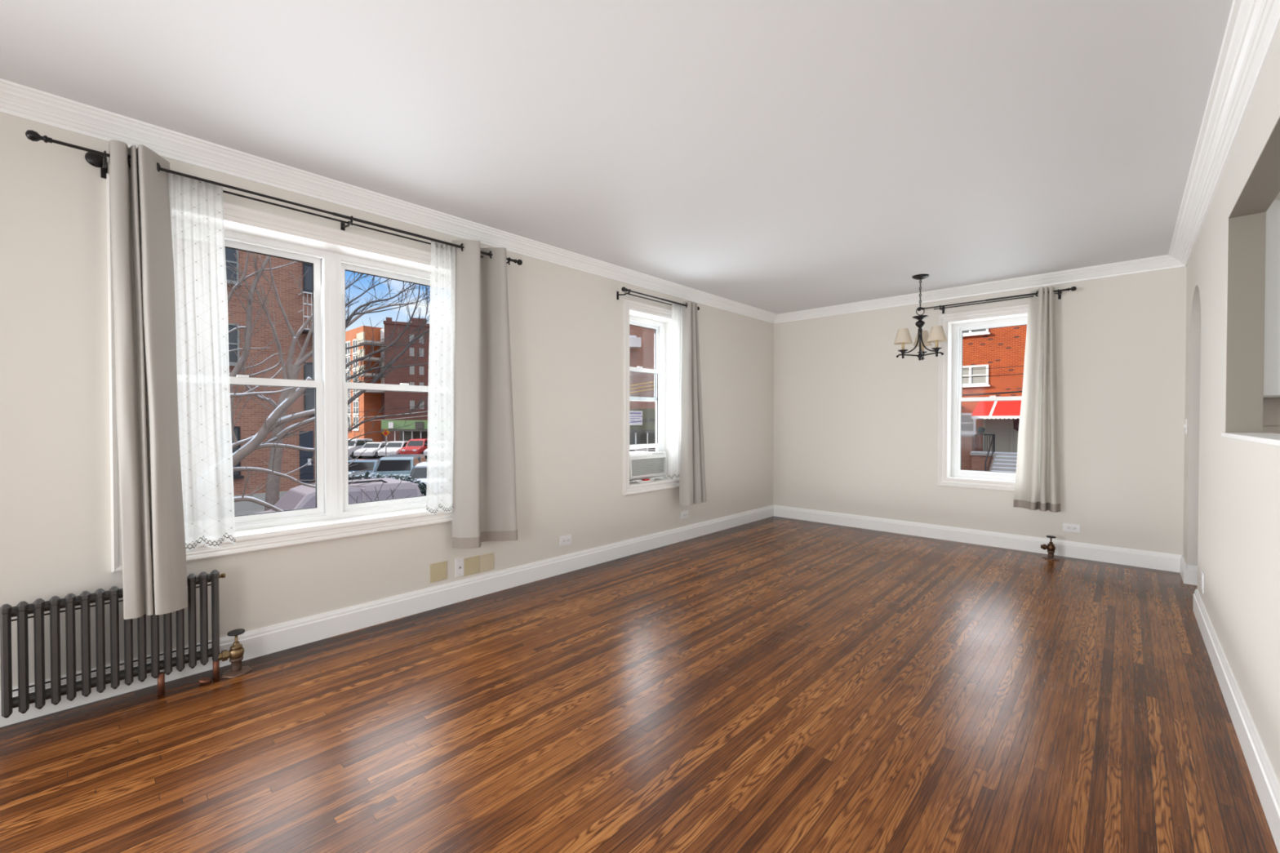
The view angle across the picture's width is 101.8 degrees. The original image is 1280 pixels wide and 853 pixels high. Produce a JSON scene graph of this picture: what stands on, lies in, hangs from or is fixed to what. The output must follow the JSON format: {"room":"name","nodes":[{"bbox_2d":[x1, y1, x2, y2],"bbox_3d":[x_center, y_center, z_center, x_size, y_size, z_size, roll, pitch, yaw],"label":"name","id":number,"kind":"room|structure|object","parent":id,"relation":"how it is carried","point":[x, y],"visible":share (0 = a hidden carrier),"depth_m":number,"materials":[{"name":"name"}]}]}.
{"room":"empty living room","nodes":[
{"label":"empty living room","id":0,"kind":"room"},
{"bbox_2d":[0,112,773,690],"bbox_3d":[-1.626,-0.088,3.386,0.300,2.590,9.530,1,1,43],"label":"wall","id":1,"kind":"structure","parent":0,"point":[566,323],"depth_m":2.85,"materials":[{"name":"paint"}]},
{"bbox_2d":[25,129,522,265],"bbox_3d":[-1.693,-1.172,2.955,0.170,0.109,2.322,1,1,43],"label":"curtain rod","id":2,"kind":"object","parent":1,"relation":"attached to","point":[96,158],"visible":0.86,"depth_m":2.63,"materials":[{"name":"black metal"}]},
{"bbox_2d":[108,139,187,619],"bbox_3d":[-2.180,-0.198,2.315,0.163,2.053,0.237,1,1,43],"label":"drape","id":3,"kind":"object","parent":2,"relation":"hanging from","point":[153,550],"visible":0.98,"depth_m":2.28,"materials":[{"name":"grey fabric"}]},
{"bbox_2d":[167,169,235,551],"bbox_3d":[-2.098,-0.299,2.495,0.036,1.778,0.237,1,1,43],"label":"sheer curtain","id":4,"kind":"object","parent":2,"relation":"hanging from","point":[196,206],"visible":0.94,"depth_m":2.50,"materials":[{"name":"white fabric"}]},
{"bbox_2d":[426,240,455,515],"bbox_3d":[-1.270,-0.309,3.390,0.044,1.751,0.244,1,1,43],"label":"sheer curtain","id":5,"kind":"object","parent":2,"relation":"hanging from","point":[440,450],"visible":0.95,"depth_m":3.37,"materials":[{"name":"white fabric"}]},
{"bbox_2d":[451,240,517,548],"bbox_3d":[-1.048,-0.213,3.567,0.138,2.035,0.458,1,1,43],"label":"drape","id":6,"kind":"object","parent":2,"relation":"hanging from","point":[485,509],"visible":1,"depth_m":3.58,"materials":[{"name":"grey fabric"}]},
{"bbox_2d":[106,173,452,573],"bbox_3d":[-1.826,-0.245,3.126,0.300,1.786,1.916,1,1,43],"label":"window","id":7,"kind":"structure","parent":1,"relation":"in","point":[331,252],"depth_m":3.12,"materials":[{"name":"white paint"}]},
{"bbox_2d":[0,505,773,727],"bbox_3d":[-1.442,1.136,3.366,0.018,0.143,9.330,1,1,43],"label":"baseboard","id":8,"kind":"structure","parent":1,"relation":"attached to","point":[268,640],"depth_m":3.23,"materials":[{"name":"paint"}]},
{"bbox_2d":[0,78,777,323],"bbox_3d":[-1.407,-1.336,3.302,0.112,0.092,9.330,1,1,43],"label":"trim","id":9,"kind":"structure","parent":1,"relation":"attached to","point":[16,100],"depth_m":2.81,"materials":[{"name":"paint"}]},
{"bbox_2d":[430,560,447,582],"bbox_3d":[-1.345,0.970,3.475,0.006,0.124,0.117,1,1,43],"label":"blank wall plate","id":10,"kind":"object","parent":1,"relation":"attached to","point":[438,571],"visible":1,"depth_m":3.47,"materials":[{"name":"beige plastic"}]},
{"bbox_2d":[455,557,463,577],"bbox_3d":[-1.240,0.971,3.582,0.014,0.124,0.062,1,1,43],"label":"cable wall plate","id":11,"kind":"object","parent":1,"relation":"attached to","point":[460,562],"visible":1,"depth_m":3.58,"materials":[{"name":"white plastic"}]},
{"bbox_2d":[463,555,479,576],"bbox_3d":[-1.181,0.978,3.650,0.006,0.124,0.115,1,1,43],"label":"blank wall plate","id":12,"kind":"object","parent":1,"relation":"attached to","point":[471,565],"visible":1,"depth_m":3.65,"materials":[{"name":"beige plastic"}]},
{"bbox_2d":[480,552,493,572],"bbox_3d":[-1.099,0.977,3.738,0.006,0.124,0.112,1,1,43],"label":"blank wall plate","id":13,"kind":"object","parent":1,"relation":"attached to","point":[486,561],"visible":1,"depth_m":3.73,"materials":[{"name":"beige plastic"}]},
{"bbox_2d":[560,534,571,546],"bbox_3d":[-0.608,0.934,4.261,0.009,0.076,0.122,1,1,43],"label":"wall outlet","id":14,"kind":"object","parent":1,"relation":"attached to","point":[564,540],"visible":1,"depth_m":4.26,"materials":[{"name":"white plastic"}]},
{"bbox_2d":[622,298,679,495],"bbox_3d":[0.055,-0.271,5.139,0.300,1.786,0.886,1,1,43],"label":"window","id":15,"kind":"structure","parent":1,"relation":"in","point":[659,319],"depth_m":5.17,"materials":[{"name":"white paint"}]},
{"bbox_2d":[629,476,662,483],"bbox_3d":[0.070,0.520,5.075,0.107,0.035,0.504,1,1,43],"label":"cloth","id":16,"kind":"object","parent":15,"relation":"on","point":[651,479],"visible":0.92,"depth_m":5.02,"materials":[{"name":"white fabric"}]},
{"bbox_2d":[629,446,666,479],"bbox_3d":[-0.042,0.361,5.237,0.395,0.295,0.630,1,1,43],"label":"air conditioner","id":17,"kind":"object","parent":15,"relation":"attached to","point":[642,464],"visible":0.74,"depth_m":5.11,"materials":[{"name":"white plastic"}]},
{"bbox_2d":[631,457,665,475],"bbox_3d":[0.080,0.389,5.103,0.028,0.144,0.490,1,1,43],"label":"grille","id":18,"kind":"object","parent":17,"relation":"attached to","point":[640,466],"depth_m":5.11,"materials":[{"name":"white plastic"}]},
{"bbox_2d":[617,286,699,310],"bbox_3d":[0.176,-1.181,4.956,0.170,0.076,1.107,1,1,43],"label":"curtain rod","id":19,"kind":"object","parent":1,"relation":"attached to","point":[623,289],"visible":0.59,"depth_m":4.76,"materials":[{"name":"black metal"}]},
{"bbox_2d":[667,302,683,479],"bbox_3d":[0.356,-0.344,5.134,0.044,1.736,0.207,1,1,43],"label":"sheer curtain","id":20,"kind":"object","parent":19,"relation":"hanging from","point":[674,437],"visible":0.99,"depth_m":5.12,"materials":[{"name":"white fabric"}]},
{"bbox_2d":[679,301,706,505],"bbox_3d":[0.549,-0.232,5.255,0.110,2.020,0.348,1,1,43],"label":"drape","id":21,"kind":"object","parent":19,"relation":"hanging from","point":[692,489],"visible":1,"depth_m":5.17,"materials":[{"name":"grey fabric"}]},
{"bbox_2d":[680,510,688,519],"bbox_3d":[0.465,0.919,5.410,0.009,0.076,0.122,1,1,43],"label":"wall outlet","id":22,"kind":"object","parent":1,"relation":"attached to","point":[684,514],"visible":1,"depth_m":5.40,"materials":[{"name":"white plastic"}]},
{"bbox_2d":[0,0,1232,314],"bbox_3d":[0.943,-1.505,1.173,7.050,0.300,9.830,1,1,43],"label":"ceiling","id":23,"kind":"structure","parent":0,"point":[777,157],"depth_m":2.24,"materials":[{"name":"paint"}]},
{"bbox_2d":[893,273,946,359],"bbox_3d":[2.641,-1.009,4.854,0.426,0.785,0.425,1,1,43],"label":"chandelier","id":24,"kind":"object","parent":23,"relation":"hanging from","point":[936,335],"visible":1,"depth_m":4.82,"materials":[{"name":"black metal"}]},
{"bbox_2d":[0,515,1278,852],"bbox_3d":[0.943,1.335,1.210,7.050,0.200,9.830,1,1,43],"label":"floor","id":25,"kind":"structure","parent":0,"point":[773,684],"depth_m":2.15,"materials":[{"name":"brown wood"}]},
{"bbox_2d":[0,569,225,718],"bbox_3d":[-2.272,0.959,2.300,0.073,0.524,0.701,1,1,43],"label":"radiator","id":26,"kind":"object","parent":25,"relation":"on","point":[24,699],"visible":0.85,"depth_m":2.22,"materials":[{"name":"metal"}]},
{"bbox_2d":[198,677,212,684],"bbox_3d":[-2.068,1.209,2.474,0.052,0.027,0.050,1,1,43],"label":"escutcheon","id":27,"kind":"object","parent":25,"relation":"on","point":[203,680],"visible":1,"depth_m":2.46,"materials":[{"name":"orange metal"}]},
{"bbox_2d":[217,628,252,678],"bbox_3d":[-2.001,1.114,2.569,0.123,0.206,0.132,1,1,43],"label":"radiator valve","id":28,"kind":"object","parent":25,"relation":"on","point":[236,652],"visible":1,"depth_m":2.55,"materials":[{"name":"gold metal"}]},
{"bbox_2d":[1040,535,1059,560],"bbox_3d":[3.691,1.087,4.680,0.122,0.206,0.120,0,1,0],"label":"radiator valve","id":29,"kind":"object","parent":25,"relation":"on","point":[1051,548],"visible":1,"depth_m":4.66,"materials":[{"name":"brown metal"}]},
{"bbox_2d":[773,266,1186,555],"bbox_3d":[4.122,-0.105,4.742,6.850,2.590,0.300,1,1,43],"label":"wall","id":30,"kind":"structure","parent":0,"point":[855,422],"depth_m":5.04,"materials":[{"name":"paint"}]},
{"bbox_2d":[773,504,1182,573],"bbox_3d":[3.082,1.108,5.511,3.700,0.143,0.018,1,1,43],"label":"baseboard","id":31,"kind":"structure","parent":30,"relation":"attached to","point":[1122,556],"depth_m":5.11,"materials":[{"name":"paint"}]},
{"bbox_2d":[773,254,1184,323],"bbox_3d":[3.050,-1.363,5.446,3.700,0.092,0.112,1,1,43],"label":"trim","id":32,"kind":"structure","parent":30,"relation":"attached to","point":[1161,262],"depth_m":5.04,"materials":[{"name":"paint"}]},
{"bbox_2d":[937,303,1028,491],"bbox_3d":[3.539,-0.272,5.244,0.888,1.786,0.300,1,1,43],"label":"window","id":33,"kind":"structure","parent":30,"relation":"in","point":[949,473],"depth_m":5.41,"materials":[{"name":"white paint"}]},
{"bbox_2d":[917,286,1076,313],"bbox_3d":[3.422,-1.210,5.073,1.287,0.076,0.150,1,1,43],"label":"curtain rod","id":34,"kind":"object","parent":30,"relation":"attached to","point":[1073,288],"visible":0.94,"depth_m":5.00,"materials":[{"name":"black metal"}]},
{"bbox_2d":[1013,285,1060,512],"bbox_3d":[3.657,-0.248,4.792,0.348,2.035,0.112,1,1,43],"label":"drape","id":35,"kind":"object","parent":34,"relation":"hanging from","point":[1037,485],"visible":1,"depth_m":4.77,"materials":[{"name":"grey fabric"}]},
{"bbox_2d":[1062,523,1079,533],"bbox_3d":[3.922,0.923,4.730,0.122,0.076,0.009,1,1,43],"label":"wall outlet","id":36,"kind":"object","parent":30,"relation":"attached to","point":[1068,527],"visible":1,"depth_m":4.73,"materials":[{"name":"white plastic"}]},
{"bbox_2d":[1182,31,1279,785],"bbox_3d":[1.231,-0.054,0.718,0.118,2.590,9.530,1,1,43],"label":"wall","id":37,"kind":"structure","parent":0,"point":[1231,533],"depth_m":2.36,"materials":[{"name":"paint"}]},
{"bbox_2d":[1183,418,1186,434],"bbox_3d":[4.297,-0.002,4.101,0.016,0.120,0.074,1,1,43],"label":"light switch","id":38,"kind":"object","parent":37,"relation":"attached to","point":[1185,424],"visible":1,"depth_m":4.08,"materials":[{"name":"white plastic"}]},
{"bbox_2d":[1179,555,1197,585],"bbox_3d":[4.333,1.127,4.067,0.136,0.143,0.385,1,1,43],"label":"baseboard","id":39,"kind":"structure","parent":37,"relation":"attached to","point":[1188,573],"depth_m":3.96,"materials":[{"name":"paint"}]},
{"bbox_2d":[1200,571,1204,594],"bbox_3d":[3.392,0.940,3.138,0.009,0.122,0.076,1,1,43],"label":"wall outlet","id":40,"kind":"object","parent":37,"relation":"attached to","point":[1202,573],"visible":1,"depth_m":3.11,"materials":[{"name":"white plastic"}]},
{"bbox_2d":[1168,0,1279,266],"bbox_3d":[1.215,-1.305,0.853,0.112,0.092,9.330,1,1,43],"label":"trim","id":41,"kind":"structure","parent":37,"relation":"attached to","point":[1252,29],"depth_m":2.13,"materials":[{"name":"paint"}]},
{"bbox_2d":[1192,589,1279,852],"bbox_3d":[0.851,1.173,0.426,0.018,0.143,8.163,1,1,43],"label":"baseboard","id":42,"kind":"structure","parent":37,"relation":"attached to","point":[1264,780],"depth_m":1.95,"materials":[{"name":"paint"}]},
{"bbox_2d":[1221,432,1279,446],"bbox_3d":[2.080,0.050,1.615,0.160,0.020,2.339,1,1,43],"label":"trim","id":43,"kind":"structure","parent":37,"relation":"attached to","point":[1269,438],"depth_m":1.98,"materials":[{"name":"paint"}]},
{"bbox_2d":[1225,117,1279,432],"bbox_3d":[2.081,-0.475,1.621,0.116,1.031,2.320,1,1,43],"label":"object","id":44,"kind":"structure","parent":37,"relation":"attached to","point":[1247,219],"depth_m":2.46,"materials":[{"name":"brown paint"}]},
{"bbox_2d":[1262,191,1279,426],"bbox_3d":[4.262,-0.069,1.875,2.732,2.590,0.120,1,1,43],"label":"wall","id":45,"kind":"structure","parent":0,"point":[1277,197],"depth_m":2.69,"materials":[{"name":"paint"}]},
{"bbox_2d":[1262,398,1279,433],"bbox_3d":[3.629,0.074,2.377,1.116,0.431,0.011,1,1,43],"label":"backsplash","id":46,"kind":"structure","parent":45,"relation":"attached to","point":[1271,406],"depth_m":2.70,"materials":[{"name":"beige tile"}]},
{"bbox_2d":[1262,199,1279,399],"bbox_3d":[3.411,-0.610,2.344,0.825,0.940,0.337,1,1,43],"label":"upper cabinet","id":47,"kind":"object","parent":45,"relation":"attached to","point":[1272,290],"visible":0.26,"depth_m":2.48,"materials":[{"name":"grey"}]},
{"label":"outside","id":48,"kind":"structure","parent":0,"visible":0},
{"bbox_2d":[347,404,426,413],"bbox_3d":[-15.100,-1.385,32.000,11.784,1.444,0.023,0,1,-20],"label":"overhead wire","id":49,"kind":"object","parent":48,"point":[426,405],"visible":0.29,"depth_m":31.75,"materials":[{"name":"black"}]},
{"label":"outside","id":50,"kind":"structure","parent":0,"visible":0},
{"bbox_2d":[348,412,417,418],"bbox_3d":[-15.100,-1.012,32.000,11.783,1.268,0.023,0,1,-20],"label":"overhead wire","id":51,"kind":"object","parent":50,"point":[415,412],"visible":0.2,"depth_m":31.60,"materials":[{"name":"black"}]},
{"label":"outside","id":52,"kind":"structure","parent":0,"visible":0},
{"bbox_2d":[347,415,426,422],"bbox_3d":[-15.100,-0.769,32.000,11.782,1.110,0.023,0,1,-20],"label":"overhead wire","id":53,"kind":"object","parent":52,"point":[424,415],"visible":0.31,"depth_m":31.94,"materials":[{"name":"black"}]},
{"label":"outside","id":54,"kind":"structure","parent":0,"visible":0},
{"bbox_2d":[629,381,654,386],"bbox_3d":[0.510,-2.623,30.000,7.330,1.316,0.049,0,1,0],"label":"overhead wire","id":55,"kind":"object","parent":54,"point":[652,381],"visible":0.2,"depth_m":29.98,"materials":[{"name":"orange"}]},
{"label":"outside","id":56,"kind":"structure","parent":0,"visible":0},
{"bbox_2d":[629,384,654,390],"bbox_3d":[0.510,-2.419,30.000,7.330,1.316,0.049,0,1,0],"label":"overhead wire","id":57,"kind":"object","parent":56,"point":[654,384],"visible":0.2,"depth_m":29.98,"materials":[{"name":"orange"}]},
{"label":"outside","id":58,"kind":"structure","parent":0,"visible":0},
{"bbox_2d":[629,388,654,393],"bbox_3d":[0.510,-2.216,30.000,7.330,1.316,0.049,0,1,0],"label":"overhead wire","id":59,"kind":"object","parent":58,"point":[651,388],"visible":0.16,"depth_m":29.98,"materials":[{"name":"orange"}]},
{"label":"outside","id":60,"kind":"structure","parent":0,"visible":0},
{"bbox_2d":[964,365,1023,369],"bbox_3d":[13.575,-2.333,20.133,6.343,0.180,0.016,1,1,43],"label":"overhead wire","id":61,"kind":"object","parent":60,"point":[1019,366],"visible":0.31,"depth_m":20.15,"materials":[{"name":"black"}]},
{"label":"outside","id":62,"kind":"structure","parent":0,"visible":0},
{"bbox_2d":[962,373,1023,377],"bbox_3d":[13.577,-2.048,20.135,6.344,0.222,0.021,1,1,43],"label":"overhead wire","id":63,"kind":"object","parent":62,"point":[1022,373],"visible":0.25,"depth_m":20.05,"materials":[{"name":"black"}]},
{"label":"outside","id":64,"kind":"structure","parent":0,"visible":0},
{"bbox_2d":[962,391,1022,395],"bbox_3d":[13.581,-1.393,20.139,6.347,0.350,0.052,1,1,43],"label":"overhead wire","id":65,"kind":"object","parent":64,"point":[1012,391],"visible":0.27,"depth_m":20.07,"materials":[{"name":"black"}]},
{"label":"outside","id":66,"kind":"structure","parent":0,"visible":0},
{"bbox_2d":[348,455,426,461],"bbox_3d":[-9.234,2.942,63.405,220.000,0.300,200.000,1,1,43],"label":"ground","id":67,"kind":"structure","parent":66,"point":[363,456],"depth_m":49.75,"materials":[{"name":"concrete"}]},
{"bbox_2d":[234,508,265,515],"bbox_3d":[1.606,3.601,-5.560,70.000,0.140,74.000,1,1,43],"label":"sidewalk","id":68,"kind":"structure","parent":67,"relation":"on","point":[249,512],"depth_m":19.50,"materials":[{"name":"grey concrete"}]},
{"bbox_2d":[225,247,315,511],"bbox_3d":[-31.358,-7.214,10.837,13.250,21.350,41.160,1,1,43],"label":"apartment building","id":69,"kind":"structure","parent":67,"relation":"on","point":[291,295],"depth_m":20.34,"materials":[{"name":"brown brick"}]},
{"bbox_2d":[226,249,375,511],"bbox_3d":[-5.207,-0.200,7.644,1.859,7.458,2.655,0,1,15],"label":"tree","id":70,"kind":"object","parent":67,"relation":"on","point":[255,442],"visible":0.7,"depth_m":7.41,"materials":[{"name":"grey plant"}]},
{"bbox_2d":[251,475,422,514],"bbox_3d":[-8.743,2.473,14.698,1.924,1.880,4.777,1,1,43],"label":"suv","id":71,"kind":"object","parent":67,"relation":"on","point":[302,496],"visible":0.09,"depth_m":14.58,"materials":[{"name":"car paint"},{"name":"glass"},{"name":"metal"}]},
{"bbox_2d":[243,287,430,511],"bbox_3d":[-9.537,-1.335,17.636,1.871,9.488,6.522,1,1,43],"label":"tree","id":72,"kind":"object","parent":67,"relation":"on","point":[273,490],"visible":0.49,"depth_m":15.89,"materials":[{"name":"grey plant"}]},
{"bbox_2d":[348,438,373,458],"bbox_3d":[-27.552,2.073,49.995,1.774,1.780,4.527,0,1,2],"label":"suv","id":73,"kind":"object","parent":67,"relation":"on","point":[352,448],"visible":0.42,"depth_m":49.14,"materials":[{"name":"white metal"}]},
{"bbox_2d":[348,458,379,479],"bbox_3d":[-14.859,2.518,28.014,1.774,1.450,4.527,0,1,-10],"label":"car","id":74,"kind":"object","parent":67,"relation":"on","point":[360,462],"visible":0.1,"depth_m":27.33,"materials":[{"name":"blue"}]},
{"bbox_2d":[353,442,387,458],"bbox_3d":[-25.383,2.238,49.997,1.774,1.450,4.427,0,1,2],"label":"car","id":75,"kind":"object","parent":67,"relation":"on","point":[371,448],"visible":0.68,"depth_m":48.59,"materials":[{"name":"white metal"}]},
{"bbox_2d":[348,479,411,502],"bbox_3d":[-3.884,2.154,7.528,1.178,2.704,0.219,-1,1,-41],"label":"bare shrub","id":76,"kind":"object","parent":67,"relation":"on","point":[402,479],"visible":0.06,"depth_m":7.64,"materials":[{"name":"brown plant"}]},
{"bbox_2d":[382,428,390,456],"bbox_3d":[-16.619,1.649,34.025,0.520,3.035,0.100,0,1,-20],"label":"road sign","id":77,"kind":"object","parent":67,"relation":"on","point":[385,433],"visible":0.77,"depth_m":34.00,"materials":[{"name":"orange metal"}]},
{"bbox_2d":[345,317,429,442],"bbox_3d":[-16.986,-5.909,82.258,33.791,16.922,48.834,1,1,43],"label":"apartment building","id":78,"kind":"structure","parent":67,"relation":"on","point":[369,400],"depth_m":67.83,"materials":[{"name":"red brick"}]},
{"bbox_2d":[345,272,430,445],"bbox_3d":[-5.653,-0.695,12.836,3.954,8.275,1.650,0,1,-28],"label":"tree","id":79,"kind":"object","parent":67,"relation":"on","point":[382,373],"visible":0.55,"depth_m":12.45,"materials":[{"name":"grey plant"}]},
{"bbox_2d":[348,471,426,495],"bbox_3d":[-10.014,2.523,20.011,4.055,1.608,2.040,0,1,16],"label":"hedge","id":80,"kind":"object","parent":67,"relation":"on","point":[423,487],"visible":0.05,"depth_m":19.92,"materials":[{"name":"green plant"}]},
{"bbox_2d":[377,440,408,457],"bbox_3d":[-23.214,2.193,49.996,1.774,1.540,4.227,0,1,2],"label":"car","id":81,"kind":"object","parent":67,"relation":"on","point":[393,447],"visible":0.51,"depth_m":48.66,"materials":[{"name":"white metal"}]},
{"bbox_2d":[369,453,426,479],"bbox_3d":[-12.093,2.376,26.213,1.824,1.780,4.627,0,1,-11],"label":"suv","id":82,"kind":"object","parent":67,"relation":"on","point":[389,464],"visible":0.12,"depth_m":25.28,"materials":[{"name":"blue metal"}]},
{"bbox_2d":[381,420,427,442],"bbox_3d":[-24.655,1.058,59.470,8.872,3.568,3.220,0,1,13],"label":"building","id":83,"kind":"structure","parent":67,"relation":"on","point":[420,430],"depth_m":58.54,"materials":[{"name":"green"}]},
{"bbox_2d":[400,438,427,454],"bbox_3d":[-21.113,2.073,49.995,1.774,1.780,4.527,0,1,2],"label":"suv","id":84,"kind":"object","parent":67,"relation":"on","point":[417,446],"visible":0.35,"depth_m":48.71,"materials":[{"name":"red metal"}]},
{"bbox_2d":[406,462,426,493],"bbox_3d":[-9.548,2.494,24.016,1.774,1.600,4.327,0,1,-12],"label":"car","id":85,"kind":"object","parent":67,"relation":"on","point":[419,471],"visible":0.09,"depth_m":23.15,"materials":[{"name":"grey metal"}]},
{"bbox_2d":[423,448,426,457],"bbox_3d":[-19.012,2.193,49.996,1.774,1.540,4.227,0,1,2],"label":"car","id":86,"kind":"object","parent":67,"relation":"on","point":[425,450],"visible":0.05,"depth_m":47.93,"materials":[{"name":"white"}]},
{"bbox_2d":[629,324,655,408],"bbox_3d":[1.014,-6.604,55.198,23.000,19.000,12.300,0,1,-15],"label":"flats","id":87,"kind":"structure","parent":67,"relation":"on","point":[642,340],"depth_m":49.97,"materials":[{"name":"brick"}]},
{"bbox_2d":[629,408,655,451],"bbox_3d":[0.364,0.762,44.992,5.978,4.530,3.200,0,1,10],"label":"building","id":88,"kind":"structure","parent":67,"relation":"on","point":[646,433],"depth_m":43.51,"materials":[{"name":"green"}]},
{"bbox_2d":[629,410,642,425],"bbox_3d":[-0.584,-0.701,43.070,1.578,1.168,0.061,0,1,-1],"label":"sign board","id":89,"kind":"object","parent":88,"relation":"attached to","point":[635,416],"visible":0.82,"depth_m":43.05,"materials":[{"name":"white"}]},
{"bbox_2d":[960,324,1026,472],"bbox_3d":[22.027,-5.450,29.373,26.000,17.350,12.900,1,1,43],"label":"brick house","id":90,"kind":"structure","parent":67,"relation":"on","point":[996,450],"depth_m":28.23,"materials":[{"name":"red"}]},
{"bbox_2d":[977,426,985,434],"bbox_3d":[18.597,0.259,28.338,0.431,0.458,0.411,1,1,43],"label":"barbecue","id":91,"kind":"object","parent":90,"relation":"on","point":[980,429],"visible":0.96,"depth_m":28.23,"materials":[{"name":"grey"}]},
{"bbox_2d":[1013,417,1019,431],"bbox_3d":[20.247,-0.108,27.414,0.915,0.920,0.273,1,1,43],"label":"wreath","id":92,"kind":"object","parent":90,"relation":"attached to","point":[1016,421],"visible":0.19,"depth_m":27.54,"materials":[{"name":"brown plant"}]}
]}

